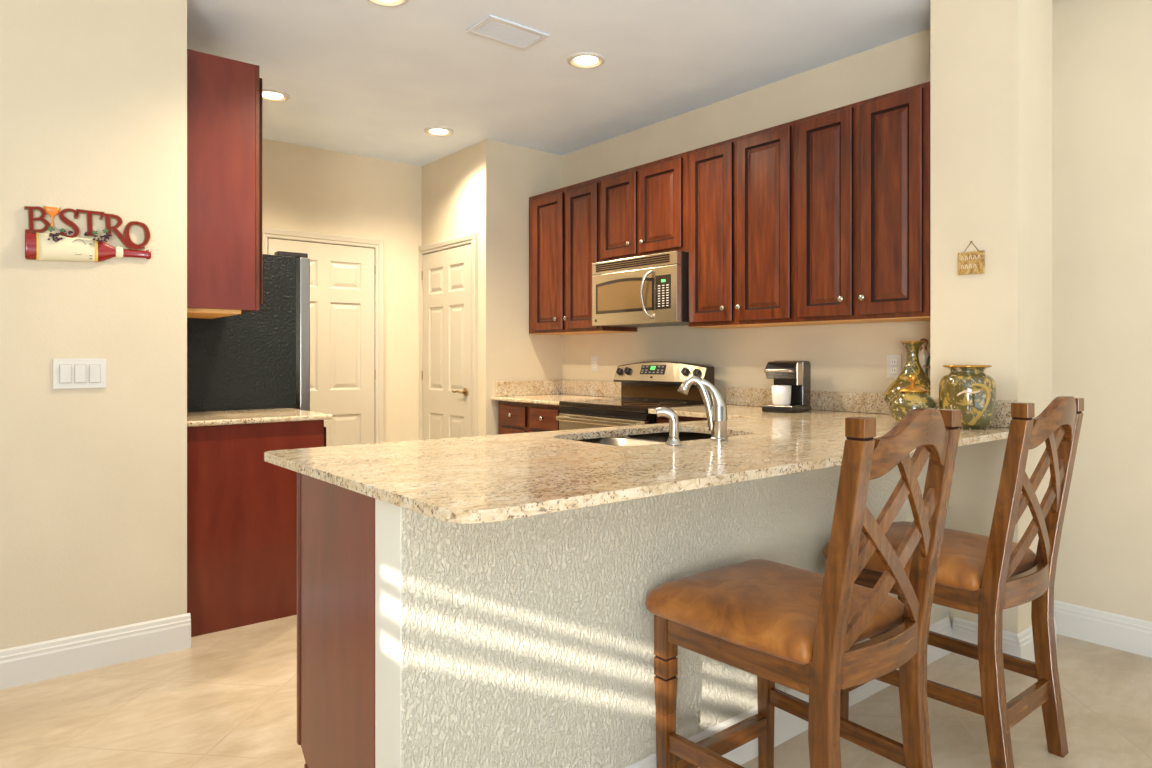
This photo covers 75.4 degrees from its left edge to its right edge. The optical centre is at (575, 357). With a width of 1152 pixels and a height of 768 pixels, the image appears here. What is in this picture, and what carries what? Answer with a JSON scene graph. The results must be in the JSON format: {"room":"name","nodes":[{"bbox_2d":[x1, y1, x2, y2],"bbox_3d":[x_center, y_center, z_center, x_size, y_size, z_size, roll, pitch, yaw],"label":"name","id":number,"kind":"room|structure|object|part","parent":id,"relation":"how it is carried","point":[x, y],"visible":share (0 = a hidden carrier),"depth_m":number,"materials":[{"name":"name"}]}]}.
{"room":"kitchen","nodes":[
{"label":"kitchen","id":0,"kind":"room"},
{"bbox_2d":[0,0,186,649],"bbox_3d":[-2.924,-0.160,2.100,3.284,2.720,0.100,0,0,-39],"label":"wall","id":1,"kind":"structure","parent":0,"point":[93,93],"depth_m":2.89,"materials":[{"name":"beige paint"}]},
{"bbox_2d":[53,359,106,388],"bbox_3d":[-1.899,0.060,2.854,0.172,0.114,0.012,0,0,-39],"label":"switch plate","id":2,"kind":"object","parent":1,"relation":"attached to","point":[67,373],"visible":1,"depth_m":2.85,"materials":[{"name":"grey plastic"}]},
{"bbox_3d":[-1.936,0.060,2.824,0.039,0.072,0.001,0,0,-39],"label":"switch frame","id":3,"kind":"part","parent":2,"relation":"part of","materials":[{"name":"beige plastic"}]},
{"bbox_3d":[-1.899,0.060,2.854,0.039,0.072,0.001,0,0,-39],"label":"switch frame","id":4,"kind":"part","parent":2,"relation":"part of","materials":[{"name":"beige plastic"}]},
{"bbox_3d":[-1.863,0.060,2.883,0.039,0.072,0.001,0,0,-39],"label":"switch frame","id":5,"kind":"part","parent":2,"relation":"part of","materials":[{"name":"beige plastic"}]},
{"bbox_2d":[24,205,150,261],"bbox_3d":[-1.869,-0.468,2.869,0.410,0.209,0.052,0,0,-39],"label":"sign","id":6,"kind":"object","parent":1,"relation":"attached to","point":[39,245],"visible":1,"depth_m":2.84,"materials":[{"name":"red metal"}]},
{"bbox_2d":[25,232,150,261],"bbox_3d":[-1.872,-0.415,2.874,0.408,0.104,0.041,0,0,-39],"label":"wine bottle","id":7,"kind":"object","parent":6,"relation":"on","point":[38,245],"depth_m":2.84,"materials":[{"name":"red"}]},
{"bbox_2d":[0,613,190,689],"bbox_3d":[-2.875,1.130,2.065,3.276,0.140,0.016,0,0,-39],"label":"baseboard","id":8,"kind":"structure","parent":1,"relation":"attached to","point":[40,661],"depth_m":2.87,"materials":[{"name":"white wood"}]},
{"bbox_2d":[262,138,421,442],"bbox_3d":[-1.810,-0.160,5.522,2.986,2.720,0.120,0,0,-39],"label":"wall","id":9,"kind":"structure","parent":0,"point":[305,188],"depth_m":5.71,"materials":[{"name":"beige paint"}]},
{"bbox_2d":[262,227,383,446],"bbox_3d":[-1.831,0.149,5.409,0.921,2.102,0.030,0,0,-39],"label":"door","id":10,"kind":"structure","parent":9,"relation":"in","point":[347,272],"depth_m":5.51,"materials":[{"name":"beige paint"}]},
{"bbox_2d":[422,139,497,435],"bbox_3d":[-0.887,-0.160,5.576,0.100,2.720,0.955,0,0,-39],"label":"wall","id":11,"kind":"structure","parent":0,"point":[460,188],"depth_m":5.25,"materials":[{"name":"beige paint"}]},
{"bbox_2d":[418,233,477,439],"bbox_3d":[-0.995,0.159,5.572,0.074,2.082,0.881,0,0,-39],"label":"door","id":12,"kind":"structure","parent":11,"relation":"in","point":[448,269],"depth_m":5.55,"materials":[{"name":"beige paint"}]},
{"bbox_3d":[-0.839,0.245,5.367,0.060,0.058,0.141,0,0,-39],"label":"handle","id":13,"kind":"part","parent":12,"relation":"part of","materials":[{"name":"gold metal"}]},
{"bbox_2d":[498,142,561,380],"bbox_3d":[-0.357,-0.160,5.454,0.570,2.720,0.100,0,0,-39],"label":"wall","id":14,"kind":"structure","parent":0,"point":[524,173],"depth_m":5.34,"materials":[{"name":"beige paint"}]},
{"bbox_2d":[187,0,929,166],"bbox_3d":[-0.481,-1.570,1.154,6.300,0.100,8.800,0,0,-39],"label":"ceiling","id":15,"kind":"structure","parent":0,"point":[365,78],"depth_m":3.74,"materials":[{"name":"paint"}]},
{"bbox_2d":[262,89,289,101],"bbox_3d":[-1.757,-1.515,4.306,0.196,0.010,0.196,0,0,-39],"label":"recessed light","id":16,"kind":"object","parent":15,"relation":"in","point":[272,95],"visible":0.83,"depth_m":4.30,"materials":[{"name":"grey plastic"}]},
{"bbox_2d":[367,0,408,6],"bbox_3d":[-0.797,-1.515,3.116,0.196,0.010,0.196,0,0,-39],"label":"recessed light","id":17,"kind":"object","parent":15,"relation":"in","point":[387,3],"visible":1,"depth_m":3.17,"materials":[{"name":"grey plastic"}]},
{"bbox_2d":[424,126,453,135],"bbox_3d":[-0.918,-1.515,4.989,0.196,0.010,0.196,0,0,-39],"label":"recessed light","id":18,"kind":"object","parent":15,"relation":"in","point":[435,131],"visible":1,"depth_m":4.99,"materials":[{"name":"grey plastic"}]},
{"bbox_2d":[466,14,549,49],"bbox_3d":[-0.317,-1.515,3.476,0.330,0.010,0.210,0,0,-39],"label":"ceiling vent","id":19,"kind":"object","parent":15,"relation":"in","point":[492,27],"visible":1,"depth_m":3.47,"materials":[{"name":"white metal"}]},
{"bbox_2d":[567,52,604,68],"bbox_3d":[0.051,-1.515,3.800,0.196,0.010,0.196,0,0,-39],"label":"recessed light","id":20,"kind":"object","parent":15,"relation":"in","point":[585,60],"visible":1,"depth_m":3.79,"materials":[{"name":"grey plastic"}]},
{"bbox_2d":[0,615,1151,767],"bbox_3d":[-0.325,1.250,1.279,6.700,0.100,8.800,0,0,-39],"label":"floor","id":21,"kind":"structure","parent":0,"point":[228,699],"depth_m":2.50,"materials":[{"name":"tile"}]},
{"bbox_2d":[187,251,309,411],"bbox_3d":[-2.004,0.301,4.254,0.792,1.758,0.900,0,0,-39],"label":"refrigerator","id":22,"kind":"object","parent":21,"relation":"on","point":[260,359],"visible":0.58,"depth_m":3.96,"materials":[{"name":"black metal"}]},
{"bbox_3d":[-1.627,0.294,4.268,0.056,1.692,0.443,0,0,-39],"label":"door","id":23,"kind":"part","parent":22,"relation":"part of","materials":[{"name":"grey metal"}]},
{"bbox_2d":[187,420,325,636],"bbox_3d":[-1.605,0.748,3.607,0.658,0.904,0.570,0,0,-39],"label":"base cabinet","id":24,"kind":"object","parent":21,"relation":"on","point":[242,506],"visible":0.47,"depth_m":3.33,"materials":[{"name":"brown wood"}]},
{"bbox_2d":[187,408,332,426],"bbox_3d":[-1.603,0.282,3.597,0.650,0.024,0.603,0,0,-39],"label":"countertop","id":25,"kind":"structure","parent":24,"relation":"on","point":[208,418],"depth_m":3.48,"materials":[{"name":"beige stone"}]},
{"bbox_3d":[-1.290,0.402,3.683,0.018,0.140,0.263,0,0,-39],"label":"drawer","id":26,"kind":"part","parent":24,"relation":"part of","materials":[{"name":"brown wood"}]},
{"bbox_2d":[297,472,374,767],"bbox_3d":[0.215,0.749,2.503,2.122,0.902,0.525,0,0,-39],"label":"base cabinet","id":27,"kind":"object","parent":21,"relation":"on","point":[336,524],"visible":0.22,"depth_m":1.82,"materials":[{"name":"brown wood"}]},
{"bbox_3d":[-0.745,0.671,2.020,0.020,0.748,0.018,0,0,-39],"label":"trim","id":28,"kind":"part","parent":27,"relation":"part of","materials":[{"name":"brown wood"}]},
{"bbox_2d":[264,387,1015,523],"bbox_3d":[0.338,0.230,2.821,2.787,0.129,1.708,0,0,-39],"label":"countertop","id":29,"kind":"structure","parent":27,"relation":"on","point":[488,478],"depth_m":1.98,"materials":[{"name":"beige stone"}]},
{"bbox_2d":[575,432,728,445],"bbox_3d":[0.281,0.400,2.631,0.734,0.210,0.457,0,0,-39],"label":"sink","id":30,"kind":"object","parent":29,"relation":"in","point":[652,438],"visible":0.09,"depth_m":2.83,"materials":[{"name":"metal"}]},
{"bbox_3d":[0.137,0.398,2.515,0.364,0.206,0.457,0,0,-39],"label":"bowl","id":31,"kind":"part","parent":30,"relation":"part of","materials":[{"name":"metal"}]},
{"bbox_3d":[0.425,0.398,2.747,0.364,0.206,0.457,0,0,-39],"label":"bowl","id":32,"kind":"part","parent":30,"relation":"part of","materials":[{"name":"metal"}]},
{"bbox_2d":[656,407,681,445],"bbox_3d":[0.289,0.211,2.316,0.080,0.117,0.052,0,0,14],"label":"soap dispenser","id":33,"kind":"object","parent":29,"relation":"on","point":[673,440],"visible":1,"depth_m":2.30,"materials":[{"name":"silver metal"}]},
{"bbox_2d":[677,376,727,440],"bbox_3d":[0.418,0.164,2.462,0.166,0.212,0.058,0,0,12],"label":"faucet","id":34,"kind":"object","parent":29,"relation":"on","point":[716,409],"visible":1,"depth_m":2.44,"materials":[{"name":"silver metal"}]},
{"bbox_3d":[0.405,0.149,2.466,0.114,0.183,0.029,0,0,13],"label":"spout","id":35,"kind":"part","parent":34,"relation":"part of","materials":[{"name":"silver metal"}]},
{"bbox_3d":[0.452,0.117,2.457,0.089,0.100,0.049,0,0,18],"label":"lever","id":36,"kind":"part","parent":34,"relation":"part of","materials":[{"name":"silver metal"}]},
{"bbox_2d":[762,361,810,412],"bbox_3d":[1.068,0.142,3.772,0.166,0.255,0.254,0,0,37],"label":"coffee maker","id":37,"kind":"object","parent":29,"relation":"on","point":[797,374],"visible":0.94,"depth_m":3.73,"materials":[{"name":"black"}]},
{"bbox_3d":[1.001,0.065,3.683,0.155,0.023,0.032,0,0,37],"label":"handle","id":38,"kind":"part","parent":37,"relation":"part of","materials":[{"name":"silver metal"}]},
{"bbox_2d":[771,385,791,404],"bbox_3d":[1.031,0.186,3.734,0.104,0.098,0.116,0,0,37],"label":"mug","id":39,"kind":"object","parent":37,"relation":"on","point":[781,394],"visible":1,"depth_m":3.69,"materials":[{"name":"white ceramic"}]},
{"bbox_2d":[764,404,800,406],"bbox_3d":[1.034,0.238,3.727,0.146,0.005,0.126,0,0,37],"label":"drip tray","id":40,"kind":"object","parent":37,"relation":"on","point":[770,405],"depth_m":3.69,"materials":[{"name":"silver metal"}]},
{"bbox_3d":[1.111,0.128,3.829,0.158,0.227,0.110,0,0,37],"label":"water tank","id":41,"kind":"part","parent":37,"relation":"part of","materials":[{"name":"black plastic"}]},
{"bbox_3d":[1.112,0.080,3.699,0.004,0.110,0.076,0,0,37],"label":"trim","id":42,"kind":"part","parent":37,"relation":"part of","materials":[{"name":"silver metal"}]},
{"bbox_2d":[884,341,929,406],"bbox_3d":[1.488,0.098,3.294,0.235,0.343,0.235,0,0,-39],"label":"vase","id":43,"kind":"object","parent":29,"relation":"on","point":[912,365],"visible":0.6,"depth_m":3.26,"materials":[{"name":"green ceramic"}]},
{"bbox_2d":[888,374,936,421],"bbox_3d":[1.352,0.167,2.991,0.180,0.206,0.180,0,0,-39],"label":"lidded jar","id":44,"kind":"object","parent":29,"relation":"on","point":[910,397],"visible":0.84,"depth_m":2.94,"materials":[{"name":"green ceramic"}]},
{"bbox_3d":[1.352,0.122,2.991,0.112,0.030,0.112,0,0,-39],"label":"lid","id":45,"kind":"part","parent":44,"relation":"part of","materials":[{"name":"gold metal"}]},
{"bbox_2d":[919,338,929,375],"bbox_3d":[1.586,0.090,3.398,0.062,0.359,0.063,0,0,-22],"label":"figurine","id":46,"kind":"object","parent":29,"relation":"on","point":[924,356],"visible":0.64,"depth_m":3.39,"materials":[{"name":"beige ceramic"}]},
{"bbox_3d":[1.598,0.042,3.383,0.027,0.108,0.015,0,0,-37],"label":"sash","id":47,"kind":"part","parent":46,"relation":"part of","materials":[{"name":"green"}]},
{"bbox_2d":[939,365,995,428],"bbox_3d":[1.512,0.148,2.879,0.199,0.242,0.199,0,0,-39],"label":"vase","id":48,"kind":"object","parent":29,"relation":"on","point":[968,389],"visible":0.9,"depth_m":2.80,"materials":[{"name":"green ceramic"}]},
{"bbox_2d":[498,401,560,434],"bbox_3d":[-0.086,0.748,5.061,0.632,0.904,0.781,0,0,-39],"label":"base cabinet","id":49,"kind":"object","parent":21,"relation":"on","point":[513,417],"visible":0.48,"depth_m":4.92,"materials":[{"name":"brown wood"}]},
{"bbox_3d":[-0.426,0.391,5.036,0.018,0.135,0.295,0,0,-39],"label":"drawer","id":50,"kind":"part","parent":49,"relation":"part of","materials":[{"name":"brown wood"}]},
{"bbox_3d":[-0.426,0.772,5.036,0.018,0.585,0.295,0,0,-39],"label":"door","id":51,"kind":"part","parent":49,"relation":"part of","materials":[{"name":"brown wood"}]},
{"bbox_3d":[-0.203,0.391,4.760,0.018,0.135,0.305,0,0,-39],"label":"drawer","id":52,"kind":"part","parent":49,"relation":"part of","materials":[{"name":"brown wood"}]},
{"bbox_2d":[491,380,620,405],"bbox_3d":[-0.093,0.230,5.076,0.628,0.129,0.816,0,0,-39],"label":"countertop","id":53,"kind":"structure","parent":49,"relation":"on","point":[548,392],"depth_m":5.28,"materials":[{"name":"beige stone"}]},
{"bbox_2d":[556,361,713,437],"bbox_3d":[0.359,0.610,4.426,0.685,1.180,0.758,0,0,-39],"label":"range","id":54,"kind":"object","parent":21,"relation":"on","point":[645,386],"visible":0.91,"depth_m":4.41,"materials":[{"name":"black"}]},
{"bbox_3d":[0.111,0.361,4.226,0.048,0.026,0.684,0,0,-39],"label":"handle","id":55,"kind":"part","parent":54,"relation":"part of","materials":[{"name":"silver metal"}]},
{"bbox_3d":[0.143,0.628,4.252,0.037,0.584,0.746,0,0,-39],"label":"oven door","id":56,"kind":"part","parent":54,"relation":"part of","materials":[{"name":"silver metal"}]},
{"bbox_3d":[0.148,0.314,4.255,0.028,0.037,0.754,0,0,-39],"label":"trim","id":57,"kind":"part","parent":54,"relation":"part of","materials":[{"name":"black"}]},
{"bbox_3d":[0.277,0.086,4.786,0.044,0.051,0.048,0,0,-39],"label":"knob","id":58,"kind":"part","parent":54,"relation":"part of","materials":[{"name":"grey plastic"}]},
{"bbox_3d":[0.324,0.081,4.729,0.044,0.051,0.048,0,0,-39],"label":"knob","id":59,"kind":"part","parent":54,"relation":"part of","materials":[{"name":"grey plastic"}]},
{"bbox_2d":[559,398,703,412],"bbox_3d":[0.351,0.278,4.420,0.565,0.033,0.754,0,0,-39],"label":"cooktop","id":60,"kind":"object","parent":54,"relation":"in","point":[618,405],"depth_m":4.32,"materials":[{"name":"grey glass"}]},
{"bbox_3d":[0.526,0.209,4.560,0.006,0.075,0.714,0,0,-39],"label":"riser trim","id":61,"kind":"part","parent":54,"relation":"part of","materials":[{"name":"brown metal"}]},
{"bbox_3d":[0.633,0.080,4.345,0.044,0.051,0.048,0,0,-39],"label":"knob","id":62,"kind":"part","parent":54,"relation":"part of","materials":[{"name":"grey plastic"}]},
{"bbox_3d":[0.690,0.086,4.275,0.044,0.051,0.048,0,0,-39],"label":"knob","id":63,"kind":"part","parent":54,"relation":"part of","materials":[{"name":"grey plastic"}]},
{"bbox_2d":[656,414,706,423],"bbox_3d":[0.853,0.748,3.897,0.632,0.904,0.676,0,0,-39],"label":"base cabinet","id":64,"kind":"object","parent":21,"relation":"on","point":[680,418],"visible":0.02,"depth_m":3.85,"materials":[{"name":"brown wood"}]},
{"bbox_3d":[0.527,0.391,3.854,0.018,0.135,0.280,0,0,-39],"label":"drawer","id":65,"kind":"part","parent":64,"relation":"part of","materials":[{"name":"brown wood"}]},
{"bbox_2d":[645,408,960,767],"bbox_3d":[0.550,0.653,1.827,0.492,1.093,0.643,0,0,-39],"label":"bar stool","id":66,"kind":"object","parent":21,"relation":"on","point":[797,629],"visible":1,"depth_m":1.70,"materials":[{"name":"brown wood"}]},
{"bbox_3d":[0.229,0.926,1.897,0.043,0.548,0.044,0,0,-39],"label":"leg","id":67,"kind":"part","parent":66,"relation":"part of","materials":[{"name":"brown wood"}]},
{"bbox_3d":[0.550,0.926,2.156,0.043,0.548,0.044,0,0,-39],"label":"leg","id":68,"kind":"part","parent":66,"relation":"part of","materials":[{"name":"brown wood"}]},
{"bbox_2d":[645,559,904,664],"bbox_3d":[0.501,0.607,1.887,0.492,0.086,0.487,0,0,-39],"label":"seat cushion","id":69,"kind":"object","parent":66,"relation":"on","point":[767,609],"depth_m":1.77,"materials":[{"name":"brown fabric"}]},
{"bbox_3d":[0.545,0.682,1.533,0.045,1.036,0.128,0,0,-39],"label":"post","id":70,"kind":"part","parent":66,"relation":"part of","materials":[{"name":"brown wood"}]},
{"bbox_3d":[0.729,0.177,1.605,0.330,0.141,0.074,0,0,-39],"label":"crest rail","id":71,"kind":"part","parent":66,"relation":"part of","materials":[{"name":"brown wood"}]},
{"bbox_3d":[0.839,0.682,1.770,0.045,1.036,0.128,0,0,-39],"label":"post","id":72,"kind":"part","parent":66,"relation":"part of","materials":[{"name":"brown wood"}]},
{"bbox_2d":[823,396,1083,767],"bbox_3d":[1.175,0.653,2.324,0.492,1.093,0.643,0,0,-39],"label":"bar stool","id":73,"kind":"object","parent":21,"relation":"on","point":[984,576],"visible":0.76,"depth_m":2.11,"materials":[{"name":"brown wood"}]},
{"bbox_3d":[0.853,0.926,2.394,0.043,0.548,0.044,0,0,-39],"label":"leg","id":74,"kind":"part","parent":73,"relation":"part of","materials":[{"name":"brown wood"}]},
{"bbox_2d":[823,521,1035,590],"bbox_3d":[1.126,0.607,2.384,0.492,0.086,0.487,0,0,-39],"label":"seat cushion","id":75,"kind":"object","parent":73,"relation":"on","point":[961,565],"depth_m":2.22,"materials":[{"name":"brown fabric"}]},
{"bbox_3d":[1.169,0.682,2.030,0.045,1.036,0.128,0,0,-39],"label":"post","id":76,"kind":"part","parent":73,"relation":"part of","materials":[{"name":"brown wood"}]},
{"bbox_3d":[1.353,0.177,2.102,0.330,0.141,0.074,0,0,-39],"label":"crest rail","id":77,"kind":"part","parent":73,"relation":"part of","materials":[{"name":"brown wood"}]},
{"bbox_3d":[1.463,0.682,2.267,0.045,1.036,0.128,0,0,-39],"label":"post","id":78,"kind":"part","parent":73,"relation":"part of","materials":[{"name":"brown wood"}]},
{"bbox_2d":[375,454,948,767],"bbox_3d":[0.548,0.747,2.349,2.438,0.906,0.130,0,0,-39],"label":"wall","id":79,"kind":"structure","parent":0,"point":[524,642],"depth_m":1.79,"materials":[{"name":"beige paint"}]},
{"bbox_2d":[626,617,951,767],"bbox_3d":[0.704,1.130,2.382,2.122,0.140,0.016,0,0,-39],"label":"baseboard","id":80,"kind":"structure","parent":79,"relation":"attached to","point":[787,725],"depth_m":2.33,"materials":[{"name":"white"}]},
{"bbox_2d":[562,29,929,400],"bbox_3d":[0.559,-0.160,4.867,0.120,2.720,3.875,0,0,-39],"label":"wall","id":81,"kind":"structure","parent":0,"point":[841,357],"depth_m":4.18,"materials":[{"name":"beige paint"}]},
{"bbox_2d":[529,176,636,334],"bbox_3d":[0.015,-0.667,5.160,0.354,0.990,0.809,0,0,-39],"label":"upper cabinet","id":82,"kind":"object","parent":81,"relation":"attached to","point":[565,222],"visible":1,"depth_m":5.06,"materials":[{"name":"brown wood"}]},
{"bbox_3d":[-0.194,-0.660,5.196,0.019,0.931,0.337,0,0,-39],"label":"door","id":83,"kind":"part","parent":82,"relation":"part of","materials":[{"name":"brown wood"}]},
{"bbox_3d":[0.037,-0.660,4.909,0.019,0.931,0.317,0,0,-39],"label":"door","id":84,"kind":"part","parent":82,"relation":"part of","materials":[{"name":"brown wood"}]},
{"bbox_2d":[562,380,620,397],"bbox_3d":[0.151,0.217,5.258,0.020,0.104,0.794,0,0,-39],"label":"backsplash","id":85,"kind":"structure","parent":81,"relation":"attached to","point":[571,387],"depth_m":5.28,"materials":[{"name":"beige stone"}]},
{"bbox_2d":[591,355,597,370],"bbox_3d":[0.132,0.037,5.295,0.008,0.116,0.072,0,0,-39],"label":"outlet","id":86,"kind":"object","parent":81,"relation":"attached to","point":[594,358],"visible":1,"depth_m":5.29,"materials":[{"name":"grey plastic"}]},
{"bbox_2d":[601,151,688,261],"bbox_3d":[0.502,-0.881,4.556,0.354,0.562,0.740,0,0,-39],"label":"upper cabinet","id":87,"kind":"object","parent":81,"relation":"attached to","point":[645,207],"visible":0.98,"depth_m":4.43,"materials":[{"name":"brown wood"}]},
{"bbox_3d":[0.263,-0.878,4.628,0.019,0.500,0.322,0,0,-39],"label":"door","id":88,"kind":"part","parent":87,"relation":"part of","materials":[{"name":"brown wood"}]},
{"bbox_2d":[592,251,688,327],"bbox_3d":[0.461,-0.400,4.524,0.455,0.395,0.730,0,0,-39],"label":"microwave","id":89,"kind":"object","parent":87,"relation":"attached to","point":[652,290],"visible":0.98,"depth_m":4.36,"materials":[{"name":"grey metal"}]},
{"bbox_3d":[0.345,-0.560,4.431,0.041,0.074,0.730,0,0,-39],"label":"vent panel","id":90,"kind":"part","parent":89,"relation":"part of","materials":[{"name":"silver metal"}]},
{"bbox_3d":[0.405,-0.366,4.280,0.077,0.283,0.028,0,0,3],"label":"handle","id":91,"kind":"part","parent":89,"relation":"part of","materials":[{"name":"silver metal"}]},
{"bbox_3d":[0.492,-0.373,4.216,0.004,0.193,0.120,0,0,-39],"label":"control panel","id":92,"kind":"part","parent":89,"relation":"part of","materials":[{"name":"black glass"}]},
{"bbox_3d":[0.490,-0.880,4.347,0.019,0.504,0.342,0,0,-39],"label":"door","id":93,"kind":"part","parent":87,"relation":"part of","materials":[{"name":"brown wood"}]},
{"bbox_2d":[689,120,830,328],"bbox_3d":[0.955,-0.667,3.995,0.354,0.990,0.701,0,0,-39],"label":"upper cabinet","id":94,"kind":"object","parent":81,"relation":"attached to","point":[742,189],"visible":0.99,"depth_m":3.86,"materials":[{"name":"brown wood"}]},
{"bbox_3d":[0.730,-0.666,4.050,0.019,0.943,0.303,0,0,-39],"label":"door","id":95,"kind":"part","parent":94,"relation":"part of","materials":[{"name":"brown wood"}]},
{"bbox_3d":[0.950,-0.666,3.777,0.019,0.943,0.320,0,0,-39],"label":"door","id":96,"kind":"part","parent":94,"relation":"part of","materials":[{"name":"brown wood"}]},
{"bbox_2d":[725,387,889,413],"bbox_3d":[1.298,0.220,3.836,0.020,0.100,1.333,0,0,-39],"label":"backsplash","id":97,"kind":"structure","parent":81,"relation":"attached to","point":[863,402],"depth_m":3.82,"materials":[{"name":"beige stone"}]},
{"bbox_2d":[796,81,929,324],"bbox_3d":[1.381,-0.667,3.466,0.354,0.990,0.656,0,0,-39],"label":"upper cabinet","id":98,"kind":"object","parent":81,"relation":"attached to","point":[863,167],"visible":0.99,"depth_m":3.33,"materials":[{"name":"brown wood"}]},
{"bbox_3d":[1.169,-0.668,3.505,0.019,0.946,0.286,0,0,-39],"label":"door","id":99,"kind":"part","parent":98,"relation":"part of","materials":[{"name":"brown wood"}]},
{"bbox_3d":[1.214,-0.270,3.413,0.027,0.030,0.030,0,0,-39],"label":"knob","id":100,"kind":"part","parent":98,"relation":"part of","materials":[{"name":"silver metal"}]},
{"bbox_3d":[1.280,-0.270,3.331,0.027,0.030,0.030,0,0,-39],"label":"knob","id":101,"kind":"part","parent":98,"relation":"part of","materials":[{"name":"silver metal"}]},
{"bbox_3d":[1.373,-0.668,3.251,0.019,0.946,0.278,0,0,-39],"label":"door","id":102,"kind":"part","parent":98,"relation":"part of","materials":[{"name":"brown wood"}]},
{"bbox_2d":[887,354,901,377],"bbox_3d":[1.523,0.040,3.569,0.008,0.116,0.072,0,0,-39],"label":"outlet","id":103,"kind":"object","parent":81,"relation":"attached to","point":[894,361],"visible":0.93,"depth_m":3.56,"materials":[{"name":"grey plastic"}]},
{"bbox_2d":[891,359,896,364],"bbox_3d":[1.521,0.020,3.567,0.002,0.028,0.032,0,0,-39],"label":"socket","id":104,"kind":"object","parent":103,"relation":"attached to","point":[893,361],"depth_m":3.57,"materials":[{"name":"grey plastic"}]},
{"bbox_2d":[891,368,896,373],"bbox_3d":[1.521,0.060,3.567,0.002,0.028,0.032,0,0,-39],"label":"socket","id":105,"kind":"object","parent":103,"relation":"attached to","point":[893,370],"depth_m":3.57,"materials":[{"name":"grey plastic"}]},
{"bbox_2d":[930,0,1051,633],"bbox_3d":[1.729,-0.160,3.105,0.350,2.720,0.337,0,0,-39],"label":"wall column","id":106,"kind":"structure","parent":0,"point":[991,60],"depth_m":2.99,"materials":[{"name":"beige paint"}]},
{"bbox_2d":[958,241,984,274],"bbox_3d":[1.587,-0.404,2.992,0.014,0.133,0.100,0,0,-39],"label":"wall plaque","id":107,"kind":"object","parent":106,"relation":"attached to","point":[973,262],"visible":1,"depth_m":2.99,"materials":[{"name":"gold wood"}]},
{"bbox_2d":[952,617,1016,655],"bbox_3d":[1.617,1.130,2.953,0.016,0.140,0.241,0,0,-39],"label":"baseboard","id":108,"kind":"structure","parent":106,"relation":"attached to","point":[965,630],"depth_m":2.98,"materials":[{"name":"white wood"}]},
{"bbox_2d":[1016,619,1056,661],"bbox_3d":[1.834,1.130,2.962,0.366,0.140,0.016,0,0,-39],"label":"baseboard","id":109,"kind":"structure","parent":106,"relation":"attached to","point":[1024,639],"depth_m":2.88,"materials":[{"name":"white wood"}]},
{"bbox_2d":[1052,0,1151,621],"bbox_3d":[3.445,-0.275,1.686,0.120,2.950,4.700,0,0,-39],"label":"wall","id":110,"kind":"structure","parent":0,"point":[1102,49],"depth_m":3.12,"materials":[{"name":"beige paint"}]},
{"bbox_2d":[1054,600,1151,657],"bbox_3d":[3.405,1.130,1.628,0.016,0.140,4.260,0,0,-39],"label":"baseboard","id":111,"kind":"structure","parent":110,"relation":"attached to","point":[1121,632],"depth_m":3.11,"materials":[{"name":"white wood"}]},
{"bbox_3d":[-2.306,-0.160,3.854,0.120,2.720,1.855,0,0,-39],"label":"wall","id":112,"kind":"structure","parent":0,"visible":0},
{"bbox_2d":[187,49,261,318],"bbox_3d":[-1.720,-0.761,3.514,0.362,1.127,0.570,0,0,-39],"label":"upper cabinet","id":113,"kind":"object","parent":112,"relation":"attached to","point":[224,95],"visible":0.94,"depth_m":3.28,"materials":[{"name":"brown wood"}]},
{"bbox_3d":[-1.621,-0.770,3.594,0.017,1.109,0.570,0,0,-39],"label":"frame","id":114,"kind":"part","parent":113,"relation":"part of","materials":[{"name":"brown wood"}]},
{"bbox_3d":[-1.520,-0.761,3.498,0.018,1.030,0.263,0,0,-39],"label":"door","id":115,"kind":"part","parent":113,"relation":"part of","materials":[{"name":"brown wood"}]}
]}

